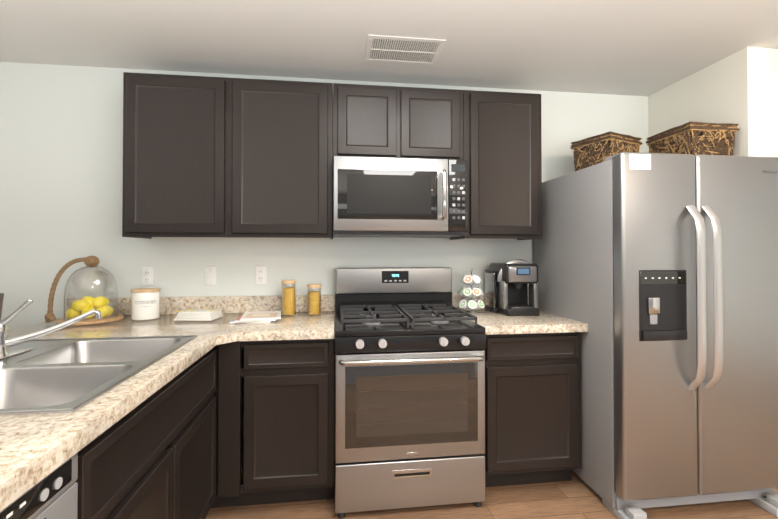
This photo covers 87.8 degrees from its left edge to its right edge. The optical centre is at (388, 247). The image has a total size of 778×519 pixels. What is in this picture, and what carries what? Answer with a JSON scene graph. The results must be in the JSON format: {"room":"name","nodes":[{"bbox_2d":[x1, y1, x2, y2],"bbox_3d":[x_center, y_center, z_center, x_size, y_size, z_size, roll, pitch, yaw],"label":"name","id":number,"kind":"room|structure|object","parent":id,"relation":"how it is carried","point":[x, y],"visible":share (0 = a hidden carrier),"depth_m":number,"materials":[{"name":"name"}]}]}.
{"room":"kitchen","nodes":[
{"label":"kitchen","id":0,"kind":"room"},
{"bbox_2d":[0,62,648,449],"bbox_3d":[-1.824,0.109,2.541,7.500,2.445,0.120,0,-1,-7],"label":"wall","id":1,"kind":"structure","parent":0,"point":[60,162],"depth_m":2.50,"materials":[{"name":"paint"}]},
{"bbox_2d":[141,267,153,284],"bbox_3d":[-1.503,0.179,2.515,0.070,0.115,0.009,0,-1,-7],"label":"electrical outlet","id":2,"kind":"object","parent":1,"relation":"attached to","point":[147,275],"visible":1,"depth_m":2.51,"materials":[{"name":"white plastic"}]},
{"bbox_2d":[205,267,215,284],"bbox_3d":[-1.130,0.180,2.559,0.070,0.115,0.015,0,-1,-7],"label":"light switch","id":3,"kind":"object","parent":1,"relation":"attached to","point":[210,275],"visible":1,"depth_m":2.56,"materials":[{"name":"white plastic"}]},
{"bbox_2d":[122,72,332,238],"bbox_3d":[-0.913,-0.507,2.433,1.138,0.905,0.334,0,-1,-7],"label":"upper cabinet","id":4,"kind":"object","parent":1,"relation":"attached to","point":[204,156],"visible":1,"depth_m":2.27,"materials":[{"name":"brown wood"}]},
{"bbox_2d":[255,266,266,283],"bbox_3d":[-0.823,0.180,2.602,0.070,0.115,0.009,0,-1,-7],"label":"electrical outlet","id":5,"kind":"object","parent":1,"relation":"attached to","point":[261,275],"visible":1,"depth_m":2.60,"materials":[{"name":"white plastic"}]},
{"bbox_2d":[333,83,462,167],"bbox_3d":[0.045,-0.737,2.557,0.786,0.442,0.334,0,-1,-7],"label":"upper cabinet","id":6,"kind":"object","parent":1,"relation":"attached to","point":[392,121],"visible":0.81,"depth_m":2.39,"materials":[{"name":"brown wood"}]},
{"bbox_2d":[333,156,467,237],"bbox_3d":[0.053,-0.290,2.490,0.779,0.443,0.458,0,-1,-7],"label":"microwave","id":7,"kind":"object","parent":6,"relation":"attached to","point":[398,197],"visible":1,"depth_m":2.31,"materials":[{"name":"silver metal"}]},
{"bbox_2d":[450,90,541,239],"bbox_3d":[0.685,-0.505,2.636,0.500,0.905,0.334,0,-1,-7],"label":"upper cabinet","id":8,"kind":"object","parent":1,"relation":"attached to","point":[502,151],"visible":0.85,"depth_m":2.48,"materials":[{"name":"brown wood"}]},
{"bbox_2d":[0,0,777,95],"bbox_3d":[-0.265,-1.198,-0.572,9.800,0.100,6.720,0,-1,-7],"label":"ceiling","id":9,"kind":"structure","parent":0,"point":[634,47],"depth_m":2.15,"materials":[{"name":"paint"}]},
{"bbox_2d":[364,34,445,64],"bbox_3d":[0.080,-1.111,2.289,0.420,0.008,0.290,0,-1,-7],"label":"ceiling vent","id":10,"kind":"object","parent":9,"relation":"in","point":[404,50],"visible":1,"depth_m":2.27,"materials":[{"name":"white metal"}]},
{"bbox_2d":[205,450,777,518],"bbox_3d":[-0.265,1.347,-0.601,9.800,0.100,6.720,0,-1,-7],"label":"floor","id":11,"kind":"structure","parent":0,"point":[577,497],"depth_m":2.04,"materials":[{"name":"laminate"}]},
{"bbox_2d":[0,293,3,320],"bbox_3d":[-2.221,0.777,1.835,0.525,1.093,0.455,0,-1,-7],"label":"chair","id":12,"kind":"object","parent":11,"relation":"on","point":[1,298],"visible":1,"depth_m":2.08,"materials":[{"name":"brown wood"}]},
{"bbox_2d":[75,433,102,518],"bbox_3d":[-0.978,0.876,0.569,0.650,0.868,0.680,0,-1,-7],"label":"base cabinet","id":13,"kind":"object","parent":11,"relation":"on","point":[89,480],"depth_m":0.96,"materials":[{"name":"brown wood"}]},
{"bbox_2d":[0,452,77,518],"bbox_3d":[-0.956,0.818,0.562,0.616,0.748,0.602,0,-1,-7],"label":"dishwasher","id":14,"kind":"object","parent":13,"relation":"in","point":[53,494],"visible":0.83,"depth_m":0.82,"materials":[{"name":"silver metal"}]},
{"bbox_2d":[103,347,215,518],"bbox_3d":[-1.083,0.885,1.390,0.650,0.868,1.064,0,-1,-7],"label":"base cabinet","id":15,"kind":"object","parent":11,"relation":"on","point":[152,456],"depth_m":1.39,"materials":[{"name":"brown wood"}]},
{"bbox_2d":[7,298,81,338],"bbox_3d":[-1.644,0.373,1.307,0.325,0.153,2.361,0,-1,-7],"label":"countertop","id":16,"kind":"structure","parent":15,"relation":"on","point":[28,329],"depth_m":2.00,"materials":[{"name":"stone"}]},
{"bbox_2d":[44,256,123,325],"bbox_3d":[-1.704,0.230,2.278,0.362,0.368,0.308,0,-1,-7],"label":"cloche","id":17,"kind":"object","parent":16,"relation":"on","point":[85,304],"visible":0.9,"depth_m":2.23,"materials":[{"name":"clear glass"}]},
{"bbox_2d":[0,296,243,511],"bbox_3d":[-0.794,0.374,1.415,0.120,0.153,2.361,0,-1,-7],"label":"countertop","id":18,"kind":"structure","parent":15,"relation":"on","point":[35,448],"depth_m":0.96,"materials":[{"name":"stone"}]},
{"bbox_2d":[0,299,197,414],"bbox_3d":[-1.168,0.387,1.375,0.697,0.400,0.880,0,-1,-7],"label":"sink","id":19,"kind":"object","parent":18,"relation":"in","point":[54,375],"visible":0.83,"depth_m":1.39,"materials":[{"name":"silver metal"}]},
{"bbox_2d":[36,296,223,338],"bbox_3d":[-1.267,0.382,2.161,0.630,0.153,0.761,0,-1,-7],"label":"countertop","id":20,"kind":"structure","parent":15,"relation":"on","point":[167,304],"depth_m":2.20,"materials":[{"name":"stone"}]},
{"bbox_2d":[131,288,159,319],"bbox_3d":[-1.419,0.328,2.359,0.148,0.173,0.148,0,-1,-7],"label":"canister","id":21,"kind":"object","parent":20,"relation":"on","point":[145,303],"visible":1,"depth_m":2.30,"materials":[{"name":"white ceramic"}]},
{"bbox_2d":[174,309,222,320],"bbox_3d":[-1.099,0.391,2.353,0.242,0.048,0.160,0,-1,2],"label":"towel","id":22,"kind":"object","parent":20,"relation":"on","point":[199,314],"visible":1,"depth_m":2.28,"materials":[{"name":"white fabric"}]},
{"bbox_2d":[216,295,334,343],"bbox_3d":[-0.573,0.383,2.260,0.532,0.153,0.741,0,-1,-7],"label":"countertop","id":23,"kind":"structure","parent":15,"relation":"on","point":[301,325],"depth_m":2.23,"materials":[{"name":"stone"}]},
{"bbox_2d":[230,311,280,322],"bbox_3d":[-0.746,0.401,2.334,0.270,0.028,0.312,0,-1,-7],"label":"magazine","id":24,"kind":"object","parent":23,"relation":"on","point":[259,317],"visible":1,"depth_m":2.23,"materials":[{"name":"white paper"}]},
{"bbox_2d":[281,280,295,315],"bbox_3d":[-0.620,0.309,2.501,0.092,0.214,0.092,0,-1,-7],"label":"pasta jar","id":25,"kind":"object","parent":23,"relation":"on","point":[288,303],"visible":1,"depth_m":2.47,"materials":[{"name":"clear glass"}]},
{"bbox_2d":[307,284,321,314],"bbox_3d":[-0.465,0.322,2.516,0.088,0.188,0.088,0,-1,-7],"label":"pasta jar","id":26,"kind":"object","parent":23,"relation":"on","point":[313,302],"visible":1,"depth_m":2.48,"materials":[{"name":"clear glass"}]},
{"bbox_2d":[211,332,334,507],"bbox_3d":[-0.909,0.895,2.269,1.194,0.868,0.629,0,-1,-7],"label":"base cabinet","id":27,"kind":"object","parent":11,"relation":"on","point":[275,421],"visible":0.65,"depth_m":2.01,"materials":[{"name":"brown wood"}]},
{"bbox_2d":[335,267,485,518],"bbox_3d":[0.077,0.729,2.314,0.765,1.200,0.738,0,-1,-7],"label":"range","id":28,"kind":"object","parent":11,"relation":"on","point":[410,344],"visible":1,"depth_m":2.02,"materials":[{"name":"silver metal"}]},
{"bbox_2d":[483,332,581,486],"bbox_3d":[0.735,0.897,2.478,0.575,0.868,0.629,0,-1,-7],"label":"base cabinet","id":29,"kind":"object","parent":11,"relation":"on","point":[533,433],"visible":0.73,"depth_m":2.18,"materials":[{"name":"brown wood"}]},
{"bbox_2d":[452,293,587,334],"bbox_3d":[0.743,0.386,2.476,0.592,0.153,0.646,0,-1,-7],"label":"countertop","id":30,"kind":"structure","parent":29,"relation":"on","point":[545,322],"depth_m":2.20,"materials":[{"name":"stone"}]},
{"bbox_2d":[458,268,485,313],"bbox_3d":[0.529,0.277,2.603,0.182,0.282,0.182,0,-1,-7],"label":"pod carousel","id":31,"kind":"object","parent":30,"relation":"on","point":[473,305],"visible":0.98,"depth_m":2.56,"materials":[{"name":"silver metal"}]},
{"bbox_2d":[484,259,539,315],"bbox_3d":[0.797,0.245,2.601,0.274,0.345,0.312,0,-1,-7],"label":"coffee maker","id":32,"kind":"object","parent":30,"relation":"on","point":[511,287],"visible":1,"depth_m":2.50,"materials":[{"name":"black plastic"}]},
{"bbox_2d":[534,152,777,518],"bbox_3d":[1.508,0.436,2.386,0.898,1.787,0.954,0,-1,-7],"label":"fridge","id":33,"kind":"object","parent":11,"relation":"on","point":[658,273],"visible":0.98,"depth_m":1.99,"materials":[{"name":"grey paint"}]},
{"bbox_2d":[570,131,642,170],"bbox_3d":[1.391,-0.564,2.596,0.318,0.253,0.284,0,-1,-27],"label":"basket","id":34,"kind":"object","parent":33,"relation":"on","point":[593,150],"visible":0.54,"depth_m":2.50,"materials":[{"name":"brown wicker"}]},
{"bbox_2d":[646,121,739,155],"bbox_3d":[1.786,-0.568,2.400,0.309,0.249,0.329,0,-1,-7],"label":"basket","id":35,"kind":"object","parent":33,"relation":"on","point":[697,138],"visible":0.71,"depth_m":2.25,"materials":[{"name":"brown wicker"}]},
{"bbox_2d":[648,47,766,156],"bbox_3d":[1.999,0.111,2.664,0.115,2.445,0.845,0,-1,-7],"label":"wall","id":36,"kind":"structure","parent":0,"point":[731,89],"depth_m":2.37,"materials":[{"name":"paint"}]},
{"bbox_2d":[765,48,777,156],"bbox_3d":[3.186,0.108,2.447,2.185,2.445,0.115,0,-1,-7],"label":"wall","id":37,"kind":"structure","parent":0,"point":[772,102],"depth_m":2.27,"materials":[{"name":"paint"}]}
]}

